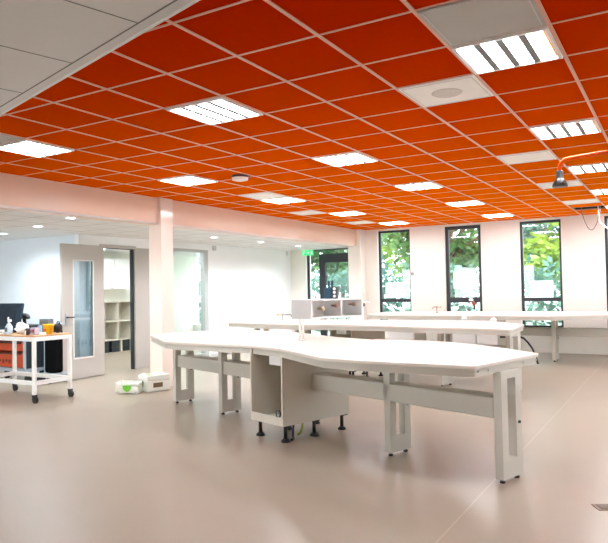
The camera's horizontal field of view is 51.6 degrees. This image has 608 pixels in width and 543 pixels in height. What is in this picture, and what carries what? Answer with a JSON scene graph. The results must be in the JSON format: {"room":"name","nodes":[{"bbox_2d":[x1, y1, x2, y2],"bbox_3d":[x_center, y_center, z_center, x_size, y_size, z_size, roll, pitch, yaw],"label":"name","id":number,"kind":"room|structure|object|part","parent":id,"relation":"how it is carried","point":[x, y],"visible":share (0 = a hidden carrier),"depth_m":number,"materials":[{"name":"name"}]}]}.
{"room":"laboratory","nodes":[
{"label":"laboratory","id":0,"kind":"room"},
{"bbox_2d":[0,234,75,357],"bbox_3d":[-6.176,0.699,12.765,4.700,2.620,0.120,-2,-2,31],"label":"wall","id":1,"kind":"structure","parent":0,"point":[30,267],"depth_m":12.12,"materials":[{"name":"paint"}]},
{"bbox_2d":[104,252,192,347],"bbox_3d":[-5.351,0.786,16.516,0.120,2.620,7.173,-2,-2,31],"label":"wall","id":2,"kind":"structure","parent":0,"point":[182,265],"depth_m":19.07,"materials":[{"name":"paint"}]},
{"bbox_2d":[104,258,129,289],"bbox_3d":[-5.237,0.067,16.270,0.370,0.800,1.800,-2,-2,31],"label":"upper cabinet","id":3,"kind":"object","parent":2,"relation":"attached to","point":[116,271],"visible":0.46,"depth_m":16.50,"materials":[{"name":"wood"}]},
{"bbox_3d":[-5.104,0.062,16.191,0.020,0.792,0.592,-2,-2,31],"label":"door","id":4,"kind":"part","parent":3,"relation":"part of","materials":[{"name":"white metal"}]},
{"bbox_3d":[-4.797,0.071,16.706,0.020,0.792,0.592,-2,-2,31],"label":"door","id":5,"kind":"part","parent":3,"relation":"part of","materials":[{"name":"white metal"}]},
{"bbox_2d":[0,0,355,255],"bbox_3d":[-1.239,-0.849,7.947,18.200,0.031,17.735,-2,-2,31],"label":"ceiling","id":6,"kind":"structure","parent":0,"point":[42,42],"depth_m":2.84,"materials":[{"name":"white tile"}]},
{"bbox_2d":[0,0,199,115],"bbox_3d":[-0.465,-1.241,2.398,0.012,0.489,11.551,0,-2,-45],"label":"trim","id":7,"kind":"structure","parent":6,"relation":"attached to","point":[194,1],"depth_m":2.79,"materials":[{"name":"white metal"}]},
{"bbox_2d":[302,249,313,255],"bbox_3d":[0.100,-0.523,17.165,0.340,0.170,0.048,-2,-2,31],"label":"exit sign","id":8,"kind":"object","parent":6,"relation":"hanging from","point":[307,252],"visible":1,"depth_m":17.16,"materials":[{"name":"green plastic"}]},
{"bbox_2d":[74,234,291,357],"bbox_3d":[-2.266,0.677,14.612,0.132,2.620,7.293,-2,-2,31],"label":"wall","id":9,"kind":"structure","parent":0,"point":[245,283],"depth_m":15.33,"materials":[{"name":"paint"}]},
{"bbox_2d":[60,243,149,380],"bbox_3d":[-3.774,0.714,12.024,0.238,2.460,2.281,-2,-2,25],"label":"door","id":10,"kind":"structure","parent":9,"relation":"in","point":[94,365],"depth_m":11.73,"materials":[{"name":"laminate"}]},
{"bbox_3d":[-4.168,0.835,11.054,0.010,0.220,0.055,-2,-2,28],"label":"lock plate","id":11,"kind":"part","parent":10,"relation":"part of","materials":[{"name":"metal"}]},
{"bbox_3d":[-3.655,0.719,12.277,0.150,2.460,0.915,-2,-2,31],"label":"frame","id":12,"kind":"part","parent":10,"relation":"part of","materials":[{"name":"metal"}]},
{"bbox_3d":[-3.313,0.733,12.841,0.060,2.450,0.405,-2,-2,31],"label":"panel","id":13,"kind":"part","parent":10,"relation":"part of","materials":[{"name":"laminate"}]},
{"bbox_2d":[173,248,208,355],"bbox_3d":[-2.636,0.737,13.983,0.135,2.480,1.450,-2,-2,31],"label":"window","id":14,"kind":"structure","parent":9,"relation":"in","point":[204,293],"depth_m":14.50,"materials":[{"name":"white glass"}]},
{"bbox_2d":[0,0,607,229],"bbox_3d":[2.513,-1.611,7.430,11.221,0.526,14.807,-2,-2,31],"label":"ceiling","id":15,"kind":"structure","parent":0,"point":[324,77],"depth_m":5.56,"materials":[{"name":"orange tile"}]},
{"bbox_2d":[0,134,22,143],"bbox_3d":[-3.112,-1.281,5.998,0.576,0.014,0.576,-2,-2,31],"label":"ceiling panel","id":16,"kind":"object","parent":15,"relation":"attached to","point":[3,138],"visible":1,"depth_m":6.08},
{"bbox_2d":[0,139,74,157],"bbox_3d":[-2.805,-1.270,6.513,0.576,0.020,0.576,-2,-2,31],"label":"recessed light","id":17,"kind":"object","parent":15,"relation":"in","point":[24,147],"visible":1,"depth_m":6.50,"materials":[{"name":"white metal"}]},
{"bbox_2d":[158,175,217,185],"bbox_3d":[-1.578,-1.236,8.575,0.576,0.020,0.576,-2,-2,31],"label":"recessed light","id":18,"kind":"object","parent":15,"relation":"in","point":[188,180],"visible":1,"depth_m":8.55,"materials":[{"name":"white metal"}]},
{"bbox_2d":[166,97,262,124],"bbox_3d":[-0.744,-1.342,5.287,0.576,0.020,0.576,-2,-2,31],"label":"recessed light","id":19,"kind":"object","parent":15,"relation":"in","point":[218,110],"visible":1,"depth_m":5.26,"materials":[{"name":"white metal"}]},
{"bbox_2d":[231,174,248,181],"bbox_3d":[-0.844,-1.230,8.306,0.230,0.075,0.230,-2,-2,31],"label":"smoke detector","id":20,"kind":"object","parent":15,"relation":"attached to","point":[235,177],"visible":1,"depth_m":8.23,"materials":[{"name":"plastic"}]},
{"bbox_2d":[238,192,287,199],"bbox_3d":[-0.657,-1.214,10.122,0.576,0.014,0.576,-2,-2,31],"label":"ceiling panel","id":21,"kind":"object","parent":15,"relation":"attached to","point":[265,195],"visible":1,"depth_m":10.08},
{"bbox_2d":[260,197,306,203],"bbox_3d":[-0.350,-1.203,10.637,0.576,0.020,0.576,-2,-2,31],"label":"recessed light","id":22,"kind":"object","parent":15,"relation":"in","point":[282,200],"visible":0.97,"depth_m":10.62,"materials":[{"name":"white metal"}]},
{"bbox_2d":[287,210,324,215],"bbox_3d":[0.055,-1.163,12.490,0.576,0.014,0.576,-2,-2,31],"label":"ceiling panel","id":23,"kind":"object","parent":15,"relation":"attached to","point":[310,212],"visible":1,"depth_m":12.42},
{"bbox_2d":[312,152,377,166],"bbox_3d":[0.484,-1.308,7.349,0.576,0.020,0.576,-2,-2,31],"label":"recessed light","id":24,"kind":"object","parent":15,"relation":"in","point":[351,158],"visible":1,"depth_m":7.32,"materials":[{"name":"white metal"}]},
{"bbox_2d":[328,211,365,215],"bbox_3d":[0.878,-1.169,12.699,0.576,0.020,0.576,-2,-2,31],"label":"recessed light","id":25,"kind":"object","parent":15,"relation":"in","point":[346,213],"visible":1,"depth_m":12.65,"materials":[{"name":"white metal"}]},
{"bbox_2d":[343,221,374,224],"bbox_3d":[1.283,-1.129,14.552,0.576,0.014,0.576,-2,-2,31],"label":"ceiling panel","id":26,"kind":"object","parent":15,"relation":"attached to","point":[354,222],"visible":1,"depth_m":14.49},
{"bbox_2d":[378,221,409,224],"bbox_3d":[2.106,-1.136,14.761,0.576,0.020,0.576,-2,-2,31],"label":"recessed light","id":27,"kind":"object","parent":15,"relation":"in","point":[393,222],"visible":0.99,"depth_m":14.76,"materials":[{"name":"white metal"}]},
{"bbox_2d":[393,181,442,190],"bbox_3d":[1.712,-1.274,9.411,0.576,0.020,0.576,-2,-2,31],"label":"recessed light","id":28,"kind":"object","parent":15,"relation":"in","point":[421,185],"visible":1,"depth_m":9.39,"materials":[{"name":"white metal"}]},
{"bbox_2d":[398,75,493,107],"bbox_3d":[1.109,-1.389,4.883,0.576,0.017,0.576,-2,-2,31],"label":"ceiling speaker","id":29,"kind":"object","parent":15,"relation":"attached to","point":[464,88],"visible":1,"depth_m":4.84},
{"bbox_2d":[432,88,462,97],"bbox_3d":[1.109,-1.383,4.883,0.240,0.006,0.240,-2,-2,31],"label":"speaker grille","id":30,"kind":"object","parent":29,"relation":"attached to","point":[440,92],"depth_m":4.86,"materials":[{"name":"white metal"}]},
{"bbox_2d":[445,200,484,206],"bbox_3d":[2.939,-1.241,11.473,0.576,0.020,0.576,-2,-2,31],"label":"recessed light","id":31,"kind":"object","parent":15,"relation":"in","point":[471,202],"visible":1,"depth_m":11.45,"materials":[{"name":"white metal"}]},
{"bbox_2d":[417,0,546,45],"bbox_3d":[1.011,-1.425,3.545,0.576,0.014,0.576,-2,-2,31],"label":"ceiling panel","id":32,"kind":"object","parent":15,"relation":"attached to","point":[461,21],"visible":1,"depth_m":3.53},
{"bbox_2d":[481,213,514,217],"bbox_3d":[4.167,-1.207,13.535,0.576,0.020,0.576,-2,-2,31],"label":"recessed light","id":33,"kind":"object","parent":15,"relation":"in","point":[499,214],"visible":0.99,"depth_m":13.51,"materials":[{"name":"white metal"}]},
{"bbox_2d":[451,26,562,74],"bbox_3d":[1.318,-1.413,4.061,0.576,0.020,0.576,-2,-2,31],"label":"recessed light","id":34,"kind":"object","parent":15,"relation":"in","point":[527,47],"visible":1,"depth_m":4.03,"materials":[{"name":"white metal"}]},
{"bbox_2d":[496,150,556,164],"bbox_3d":[2.644,-1.348,7.460,0.576,0.014,0.576,-2,-2,31],"label":"ceiling panel","id":35,"kind":"object","parent":15,"relation":"attached to","point":[544,155],"visible":1,"depth_m":7.42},
{"bbox_2d":[537,180,582,188],"bbox_3d":[3.872,-1.314,9.522,0.576,0.014,0.576,-2,-2,31],"label":"ceiling panel","id":36,"kind":"object","parent":15,"relation":"attached to","point":[571,183],"visible":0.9,"depth_m":9.49,"materials":[{"name":"white"}]},
{"bbox_2d":[529,118,600,139],"bbox_3d":[2.546,-1.380,6.122,0.576,0.020,0.576,-2,-2,31],"label":"recessed light","id":37,"kind":"object","parent":15,"relation":"in","point":[585,126],"visible":1,"depth_m":6.09,"materials":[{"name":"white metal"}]},
{"bbox_2d":[552,150,607,187],"bbox_3d":[3.210,-1.135,5.173,0.144,0.585,2.422,0,-2,-43],"label":"pendant lamp","id":38,"kind":"object","parent":15,"relation":"hanging from","point":[560,182],"visible":1,"depth_m":5.94,"materials":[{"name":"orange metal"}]},
{"bbox_2d":[562,199,599,204],"bbox_3d":[5.099,-1.281,11.584,0.576,0.014,0.576,-2,-2,31],"label":"ceiling panel","id":39,"kind":"object","parent":15,"relation":"attached to","point":[586,201],"visible":1,"depth_m":11.52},
{"bbox_2d":[567,162,607,173],"bbox_3d":[3.773,-1.346,8.184,0.576,0.020,0.576,-2,-2,31],"label":"recessed light","id":40,"kind":"object","parent":15,"relation":"in","point":[598,167],"visible":1,"depth_m":8.18,"materials":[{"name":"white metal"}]},
{"bbox_2d":[581,206,607,229],"bbox_3d":[5.839,-1.074,12.550,0.589,0.601,0.102,-2,-2,31],"label":"hanging cable","id":41,"kind":"object","parent":15,"relation":"hanging from","point":[597,206],"visible":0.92,"depth_m":12.56,"materials":[{"name":"white plastic"}]},
{"bbox_2d":[590,188,607,194],"bbox_3d":[5.001,-1.312,10.246,0.576,0.020,0.576,-2,-2,31],"label":"recessed light","id":42,"kind":"object","parent":15,"relation":"in","point":[597,191],"visible":1,"depth_m":10.28,"materials":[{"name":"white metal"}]},
{"bbox_2d":[0,348,607,542],"bbox_3d":[-1.442,1.856,8.132,19.500,0.120,18.150,-2,-2,31],"label":"floor","id":43,"kind":"structure","parent":0,"point":[98,464],"depth_m":5.42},
{"bbox_2d":[0,324,45,380],"bbox_3d":[-5.125,1.448,11.221,1.150,1.000,0.442,-2,-2,31],"label":"tool cart","id":44,"kind":"object","parent":43,"relation":"on","point":[24,348],"visible":0.52,"depth_m":10.97,"materials":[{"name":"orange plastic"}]},
{"bbox_3d":[-5.137,1.313,11.209,0.960,0.150,0.380,-2,-2,31],"label":"drawer","id":45,"kind":"part","parent":44,"relation":"part of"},
{"bbox_3d":[-5.133,1.548,11.202,0.960,0.250,0.380,-2,-2,31],"label":"drawer","id":46,"kind":"part","parent":44,"relation":"part of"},
{"bbox_3d":[-4.788,1.300,10.779,0.060,0.740,0.019,-2,-2,31],"label":"post","id":47,"kind":"part","parent":44,"relation":"part of","materials":[{"name":"grey metal"}]},
{"bbox_2d":[0,332,73,403],"bbox_3d":[-4.206,1.408,9.471,1.421,0.950,0.657,-2,-2,31],"label":"trolley","id":48,"kind":"object","parent":43,"relation":"on","point":[14,337],"visible":0.92,"depth_m":9.23,"materials":[{"name":"white metal"}]},
{"bbox_2d":[4,319,12,333],"bbox_3d":[-4.394,0.823,9.369,0.104,0.220,0.104,-2,-2,31],"label":"spray bottle","id":49,"kind":"object","parent":48,"relation":"on","point":[8,329],"visible":0.99,"depth_m":9.34,"materials":[{"name":"white plastic"}]},
{"bbox_2d":[0,303,23,332],"bbox_3d":[-4.621,0.723,9.801,0.584,0.452,0.194,-2,-2,31],"label":"screen","id":50,"kind":"object","parent":48,"relation":"on","point":[13,311],"visible":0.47,"depth_m":9.79,"materials":[{"name":"black plastic"}]},
{"bbox_3d":[-4.638,1.415,10.080,0.045,0.755,0.045,-2,-2,31],"label":"leg","id":51,"kind":"part","parent":48,"relation":"part of","materials":[{"name":"white metal"}]},
{"bbox_2d":[14,322,28,333],"bbox_3d":[-4.200,0.837,9.364,0.248,0.174,0.188,-2,-2,31],"label":"plastic bag","id":52,"kind":"object","parent":48,"relation":"on","point":[20,327],"visible":0.89,"depth_m":9.30,"materials":[{"name":"white plastic"}]},
{"bbox_2d":[22,313,29,323],"bbox_3d":[-4.392,0.798,9.877,0.260,0.298,0.100,-2,-2,31],"label":"cordless drill","id":53,"kind":"object","parent":48,"relation":"on","point":[25,316],"visible":0.36,"depth_m":9.83,"materials":[{"name":"plastic"}]},
{"bbox_2d":[24,328,30,334],"bbox_3d":[-3.983,0.867,9.060,0.120,0.102,0.076,-2,-2,31],"label":"jar","id":54,"kind":"object","parent":48,"relation":"on","point":[27,331],"visible":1,"depth_m":9.03,"materials":[{"name":"grey glass"}]},
{"bbox_2d":[30,327,38,334],"bbox_3d":[-3.929,0.870,9.188,0.100,0.100,0.082,-2,-2,31],"label":"carton","id":55,"kind":"object","parent":48,"relation":"on","point":[34,331],"visible":0.97,"depth_m":9.15,"materials":[{"name":"pink cardboard"}]},
{"bbox_3d":[-3.809,1.367,8.883,0.045,0.755,0.045,-2,-2,31],"label":"leg","id":56,"kind":"part","parent":48,"relation":"part of","materials":[{"name":"white metal"}]},
{"bbox_3d":[-4.219,1.604,9.476,1.361,0.060,0.641,-2,-2,31],"label":"rail","id":57,"kind":"part","parent":48,"relation":"part of","materials":[{"name":"white metal"}]},
{"bbox_3d":[-4.231,0.984,9.493,1.370,0.060,0.650,-2,-2,31],"label":"frame","id":58,"kind":"part","parent":48,"relation":"part of","materials":[{"name":"white metal"}]},
{"bbox_2d":[39,319,53,331],"bbox_3d":[-3.930,0.826,9.601,0.210,0.210,0.102,-2,-2,31],"label":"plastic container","id":59,"kind":"object","parent":48,"relation":"on","point":[41,321],"visible":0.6,"depth_m":9.56,"materials":[{"name":"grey plastic"}]},
{"bbox_2d":[43,324,53,333],"bbox_3d":[-3.755,0.846,9.246,0.160,0.145,0.160,-2,-2,31],"label":"tub","id":60,"kind":"object","parent":48,"relation":"on","point":[48,328],"visible":0.98,"depth_m":9.19,"materials":[{"name":"plastic"}]},
{"bbox_2d":[54,321,62,332],"bbox_3d":[-3.701,0.836,9.465,0.128,0.178,0.136,-2,-2,31],"label":"bottle","id":61,"kind":"object","parent":48,"relation":"on","point":[58,327],"visible":0.98,"depth_m":9.42,"materials":[{"name":"plastic"}]},
{"bbox_3d":[-3.499,1.376,9.403,0.045,0.755,0.045,-2,-2,31],"label":"leg","id":62,"kind":"part","parent":48,"relation":"part of","materials":[{"name":"white metal"}]},
{"bbox_2d":[37,323,67,383],"bbox_3d":[-4.369,1.411,10.947,0.419,1.030,0.400,-2,-2,31],"label":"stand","id":63,"kind":"object","parent":43,"relation":"on","point":[59,373],"visible":0.16,"depth_m":10.92,"materials":[{"name":"metal"}]},
{"bbox_3d":[-4.491,1.346,11.021,0.070,0.830,0.100,-2,-2,31],"label":"post","id":64,"kind":"part","parent":63,"relation":"part of","materials":[{"name":"grey metal"}]},
{"bbox_2d":[45,331,62,372],"bbox_3d":[-4.341,1.374,10.919,0.260,0.758,0.220,-2,-2,31],"label":"bag","id":65,"kind":"object","parent":63,"relation":"on","point":[53,348],"visible":0.62,"depth_m":10.82,"materials":[{"name":"black plastic"}]},
{"bbox_2d":[109,340,118,351],"bbox_3d":[-4.994,1.939,16.392,0.250,0.295,0.270,-2,-2,31],"label":"crate","id":66,"kind":"object","parent":43,"relation":"on","point":[113,345],"visible":0.65,"depth_m":16.29,"materials":[{"name":"black plastic"}]},
{"bbox_2d":[104,301,129,350],"bbox_3d":[-5.122,1.432,16.237,0.420,1.305,2.300,-2,-2,31],"label":"shelf unit","id":67,"kind":"object","parent":43,"relation":"on","point":[116,313],"visible":0.21,"depth_m":16.50,"materials":[{"name":"wood"}]},
{"bbox_2d":[105,341,108,352],"bbox_3d":[-5.168,1.935,16.100,0.250,0.295,0.270,-2,-2,31],"label":"crate","id":68,"kind":"object","parent":67,"relation":"in","point":[106,342],"visible":0.28,"depth_m":16.09,"materials":[{"name":"black plastic"}]},
{"bbox_3d":[-5.296,1.291,16.343,0.020,1.000,2.300,-2,-2,31],"label":"panel","id":69,"kind":"part","parent":67,"relation":"part of","materials":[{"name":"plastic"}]},
{"bbox_3d":[-5.125,0.792,16.250,0.400,0.025,2.300,-2,-2,31],"label":"shelf","id":70,"kind":"part","parent":67,"relation":"part of","materials":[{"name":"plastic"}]},
{"bbox_3d":[-5.107,1.772,16.223,0.400,0.025,2.300,-2,-2,31],"label":"shelf","id":71,"kind":"part","parent":67,"relation":"part of","materials":[{"name":"plastic"}]},
{"bbox_3d":[-4.912,1.939,16.541,0.340,0.300,0.050,-2,-2,31],"label":"leg","id":72,"kind":"part","parent":67,"relation":"part of","materials":[{"name":"plastic"}]},
{"bbox_2d":[122,339,129,350],"bbox_3d":[-4.810,1.944,16.701,0.250,0.295,0.270,-2,-2,31],"label":"crate","id":73,"kind":"object","parent":67,"relation":"in","point":[125,343],"visible":0.62,"depth_m":16.64,"materials":[{"name":"black plastic"}]},
{"bbox_2d":[115,380,141,393],"bbox_3d":[-2.669,1.760,9.594,0.370,0.197,0.196,-1,-2,6],"label":"tool case","id":74,"kind":"object","parent":43,"relation":"on","point":[124,386],"visible":1,"depth_m":9.52,"materials":[{"name":"plastic"}]},
{"bbox_3d":[-2.669,1.711,9.604,0.360,0.054,0.180,-1,-2,6],"label":"lid","id":75,"kind":"part","parent":74,"relation":"part of","materials":[{"name":"plastic"}]},
{"bbox_2d":[138,372,169,392],"bbox_3d":[-2.341,1.720,9.827,0.412,0.277,0.304,0,-2,-42],"label":"storage box","id":76,"kind":"object","parent":43,"relation":"on","point":[159,381],"visible":0.94,"depth_m":9.71,"materials":[{"name":"plastic"}]},
{"bbox_3d":[-2.339,1.643,9.834,0.400,0.079,0.300,0,-2,-42],"label":"lid","id":77,"kind":"part","parent":76,"relation":"part of","materials":[{"name":"plastic"}]},
{"bbox_3d":[-2.251,1.748,9.706,0.160,0.070,0.006,0,-2,-42],"label":"label plate","id":78,"kind":"part","parent":76,"relation":"part of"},
{"bbox_2d":[149,198,173,386],"bbox_3d":[-2.324,0.342,10.271,0.270,3.055,0.280,-2,-2,31],"label":"column","id":79,"kind":"structure","parent":43,"relation":"on","point":[161,280],"depth_m":10.17,"materials":[{"name":"paint"}]},
{"bbox_2d":[150,330,537,483],"bbox_3d":[-0.030,1.266,7.096,1.968,0.950,5.430,0,-2,-41],"label":"lab bench","id":80,"kind":"object","parent":43,"relation":"on","point":[293,381],"visible":1,"depth_m":6.17,"materials":[{"name":"white laminate"}]},
{"bbox_3d":[-1.679,1.367,8.773,0.290,0.840,0.070,0,-2,-41],"label":"leg","id":81,"kind":"part","parent":80,"relation":"part of","materials":[{"name":"grey metal"}]},
{"bbox_3d":[-0.935,1.330,7.923,0.290,0.840,0.070,0,-2,-41],"label":"leg","id":82,"kind":"part","parent":80,"relation":"part of","materials":[{"name":"white metal"}]},
{"bbox_2d":[291,298,364,339],"bbox_3d":[0.313,0.561,7.516,0.918,0.470,0.336,0,-2,-41],"label":"media box","id":83,"kind":"object","parent":80,"relation":"on","point":[302,309],"visible":1,"depth_m":7.47,"materials":[{"name":"white metal"}]},
{"bbox_3d":[-0.048,0.672,7.325,0.059,0.250,0.060,0,-2,-41],"label":"post","id":84,"kind":"part","parent":83,"relation":"part of","materials":[{"name":"white metal"}]},
{"bbox_3d":[-0.030,0.434,7.221,0.012,0.220,0.336,0,-2,-41],"label":"plate","id":85,"kind":"part","parent":83,"relation":"part of","materials":[{"name":"white plastic"}]},
{"bbox_3d":[-0.009,0.670,7.280,0.059,0.250,0.060,0,-2,-41],"label":"post","id":86,"kind":"part","parent":83,"relation":"part of","materials":[{"name":"white metal"}]},
{"bbox_2d":[150,330,537,369],"bbox_3d":[-0.042,0.805,7.113,1.960,0.028,5.413,0,-2,-41],"label":"countertop","id":87,"kind":"structure","parent":80,"relation":"on","point":[413,353],"depth_m":6.14,"materials":[{"name":"white laminate"}]},
{"bbox_3d":[0.870,1.241,5.864,0.290,0.840,0.070,0,-2,-41],"label":"leg","id":88,"kind":"part","parent":80,"relation":"part of","materials":[{"name":"white metal"}]},
{"bbox_3d":[1.624,1.203,5.003,0.290,0.840,0.070,0,-2,-41],"label":"leg","id":89,"kind":"part","parent":80,"relation":"part of","materials":[{"name":"white metal"}]},
{"bbox_2d":[227,319,523,391],"bbox_3d":[1.104,1.347,10.825,5.556,0.950,1.959,-2,-2,36],"label":"lab bench","id":90,"kind":"object","parent":43,"relation":"on","point":[358,329],"visible":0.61,"depth_m":10.05,"materials":[{"name":"white laminate"}]},
{"bbox_2d":[361,301,370,320],"bbox_3d":[1.070,0.701,11.236,0.261,0.365,0.060,-1,-2,0],"label":"tap","id":91,"kind":"object","parent":90,"relation":"on","point":[363,301],"visible":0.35,"depth_m":11.23,"materials":[{"name":"white metal"}]},
{"bbox_2d":[227,319,523,330],"bbox_3d":[1.095,0.886,10.837,5.556,0.028,1.958,-2,-2,36],"label":"countertop","id":92,"kind":"structure","parent":90,"relation":"on","point":[408,324],"depth_m":10.26,"materials":[{"name":"white laminate"}]},
{"bbox_2d":[500,336,538,363],"bbox_3d":[3.599,1.306,10.523,0.619,0.461,0.032,-2,-2,31],"label":"hose","id":93,"kind":"object","parent":90,"relation":"attached to","point":[529,344],"visible":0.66,"depth_m":10.43,"materials":[{"name":"black plastic"}]},
{"bbox_2d":[368,311,607,361],"bbox_3d":[4.716,1.337,12.927,7.069,0.950,2.281,-2,-2,31],"label":"lab bench","id":94,"kind":"object","parent":43,"relation":"on","point":[554,317],"visible":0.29,"depth_m":12.79,"materials":[{"name":"white laminate"}]},
{"bbox_3d":[2.128,1.363,13.772,0.600,0.680,0.019,-2,-2,31],"label":"door","id":95,"kind":"part","parent":94,"relation":"part of","materials":[{"name":"white metal"}]},
{"bbox_3d":[3.280,1.323,13.087,0.580,0.680,0.019,-2,-2,31],"label":"door","id":96,"kind":"part","parent":94,"relation":"part of","materials":[{"name":"white metal"}]},
{"bbox_2d":[469,298,475,311],"bbox_3d":[3.738,0.751,13.973,0.152,0.316,0.098,-1,-2,-12],"label":"tap","id":97,"kind":"object","parent":94,"relation":"on","point":[470,299],"visible":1,"depth_m":13.95,"materials":[{"name":"white metal"}]},
{"bbox_3d":[3.726,1.308,12.821,0.420,0.680,0.019,-2,-2,31],"label":"door","id":98,"kind":"part","parent":94,"relation":"part of","materials":[{"name":"white metal"}]},
{"bbox_2d":[368,311,607,316],"bbox_3d":[4.699,0.877,12.936,7.000,0.028,2.177,-2,-2,31],"label":"countertop","id":99,"kind":"structure","parent":94,"relation":"on","point":[424,313],"depth_m":13.09,"materials":[{"name":"white laminate"}]},
{"bbox_2d":[591,504,607,510],"bbox_3d":[2.082,1.622,4.337,0.150,0.009,0.120,-1,-2,0],"label":"floor outlet","id":100,"kind":"object","parent":43,"relation":"on","point":[601,507],"visible":1,"depth_m":4.33,"materials":[{"name":"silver metal"}]},
{"bbox_3d":[2.082,1.619,4.337,0.100,0.003,0.070,-1,-2,0],"label":"lid","id":101,"kind":"part","parent":100,"relation":"part of","materials":[{"name":"beige metal"}]},
{"bbox_2d":[192,213,607,350],"bbox_3d":[3.394,0.358,15.665,18.200,3.105,0.300,-2,-2,31],"label":"wall","id":102,"kind":"structure","parent":0,"point":[582,248],"depth_m":14.77,"materials":[{"name":"paint"}]},
{"bbox_2d":[0,172,355,246],"bbox_3d":[-1.580,-0.971,11.608,0.160,0.486,11.799,-2,-2,31],"label":"beam","id":103,"kind":"structure","parent":102,"relation":"attached to","point":[15,190],"depth_m":9.81,"materials":[{"name":"paint"}]},
{"bbox_2d":[307,248,348,335],"bbox_3d":[0.710,0.693,17.200,1.400,2.620,0.140,-2,-2,31],"label":"door","id":104,"kind":"structure","parent":102,"relation":"in","point":[324,259],"depth_m":17.30,"materials":[{"name":"metal"}]},
{"bbox_2d":[348,229,366,319],"bbox_3d":[1.408,0.443,16.509,0.360,3.055,0.320,-2,-2,31],"label":"pilaster","id":105,"kind":"object","parent":102,"relation":"attached to","point":[356,255],"visible":0.5,"depth_m":16.39,"materials":[{"name":"paint"}]},
{"bbox_2d":[378,229,410,319],"bbox_3d":[2.342,0.180,16.196,0.940,2.490,0.210,-2,-2,31],"label":"window","id":106,"kind":"structure","parent":102,"relation":"in","point":[382,300],"depth_m":16.42,"materials":[{"name":"black metal"}]},
{"bbox_2d":[385,282,404,297],"bbox_3d":[2.354,0.481,16.247,0.530,0.390,0.003,-2,-2,31],"label":"paper sheet","id":107,"kind":"object","parent":106,"relation":"attached to","point":[393,290],"visible":1,"depth_m":16.24,"materials":[{"name":"white paper"}]},
{"bbox_2d":[445,225,482,310],"bbox_3d":[3.880,0.126,15.281,0.940,2.490,0.210,-2,-2,31],"label":"window","id":108,"kind":"structure","parent":102,"relation":"in","point":[450,299],"depth_m":15.41,"materials":[{"name":"black metal"}]},
{"bbox_2d":[453,271,475,288],"bbox_3d":[3.909,0.207,15.326,0.540,0.430,0.003,-2,-2,31],"label":"paper sheet","id":109,"kind":"object","parent":108,"relation":"attached to","point":[462,279],"visible":1,"depth_m":15.32,"materials":[{"name":"white paper"}]},
{"bbox_2d":[520,219,563,326],"bbox_3d":[5.420,0.073,14.365,0.945,2.490,0.210,-2,-2,31],"label":"window","id":110,"kind":"structure","parent":102,"relation":"in","point":[524,299],"depth_m":14.47,"materials":[{"name":"black metal"}]},
{"bbox_2d":[531,280,553,297],"bbox_3d":[5.451,0.404,14.404,0.480,0.390,0.003,-2,-2,31],"label":"paper sheet","id":111,"kind":"object","parent":110,"relation":"attached to","point":[539,289],"visible":1,"depth_m":14.40,"materials":[{"name":"white paper"}]},
{"bbox_2d":[513,348,607,354],"bbox_3d":[6.414,1.761,13.663,11.050,0.080,0.012,-2,-2,31],"label":"baseboard","id":112,"kind":"structure","parent":102,"relation":"attached to","point":[522,349],"depth_m":13.95,"materials":[{"name":"paint"}]},
{"bbox_2d":[604,216,607,320],"bbox_3d":[6.953,0.020,13.453,0.945,2.490,0.210,-2,-2,31],"label":"window","id":113,"kind":"structure","parent":102,"relation":"in","point":[605,217],"depth_m":13.71,"materials":[{"name":"black metal"}]},
{"label":"outside","id":114,"kind":"structure","parent":0,"visible":0},
{"bbox_2d":[199,297,561,334],"bbox_3d":[14.092,2.855,52.875,90.000,0.150,74.650,-2,-2,31],"label":"ground","id":115,"kind":"structure","parent":114,"point":[454,308],"depth_m":45.31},
{"bbox_2d":[311,249,347,288],"bbox_3d":[0.008,-2.100,28.425,5.326,8.961,4.369,-1,-2,-18],"label":"tree","id":116,"kind":"object","parent":115,"relation":"on","point":[314,258],"visible":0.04,"depth_m":28.19,"materials":[{"name":"green plant"}]},
{"bbox_2d":[321,241,399,297],"bbox_3d":[1.937,-2.544,38.109,7.566,10.299,5.972,-2,-2,38],"label":"tree","id":117,"kind":"object","parent":115,"relation":"on","point":[383,262],"visible":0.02,"depth_m":37.62,"materials":[{"name":"green plant"}]},
{"bbox_2d":[199,255,561,331],"bbox_3d":[1.032,0.992,23.231,30.262,2.638,1.509,-2,-2,31],"label":"hedge","id":118,"kind":"object","parent":115,"relation":"on","point":[549,307],"visible":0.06,"depth_m":20.65,"materials":[{"name":"green plant"}]},
{"bbox_2d":[382,231,468,296],"bbox_3d":[5.604,-2.583,31.394,6.850,9.900,5.184,-1,-2,14],"label":"tree","id":119,"kind":"object","parent":115,"relation":"on","point":[386,249],"visible":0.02,"depth_m":32.09,"materials":[{"name":"green plant"}]},
{"bbox_2d":[382,228,478,310],"bbox_3d":[5.136,-2.315,24.465,4.991,8.985,4.220,0,-2,-41],"label":"tree","id":120,"kind":"object","parent":115,"relation":"on","point":[464,253],"visible":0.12,"depth_m":23.84,"materials":[{"name":"green plant"}]},
{"bbox_2d":[523,223,558,307],"bbox_3d":[13.149,-3.302,34.667,5.969,11.204,6.832,-2,-2,31],"label":"tree","id":121,"kind":"object","parent":115,"relation":"on","point":[527,228],"visible":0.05,"depth_m":32.65,"materials":[{"name":"green plant"}]},
{"bbox_2d":[523,219,607,293],"bbox_3d":[10.072,-2.916,22.449,5.274,9.874,4.865,-2,-2,31],"label":"tree","id":122,"kind":"object","parent":115,"relation":"on","point":[552,250],"visible":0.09,"depth_m":22.94,"materials":[{"name":"green plant"}]}
]}

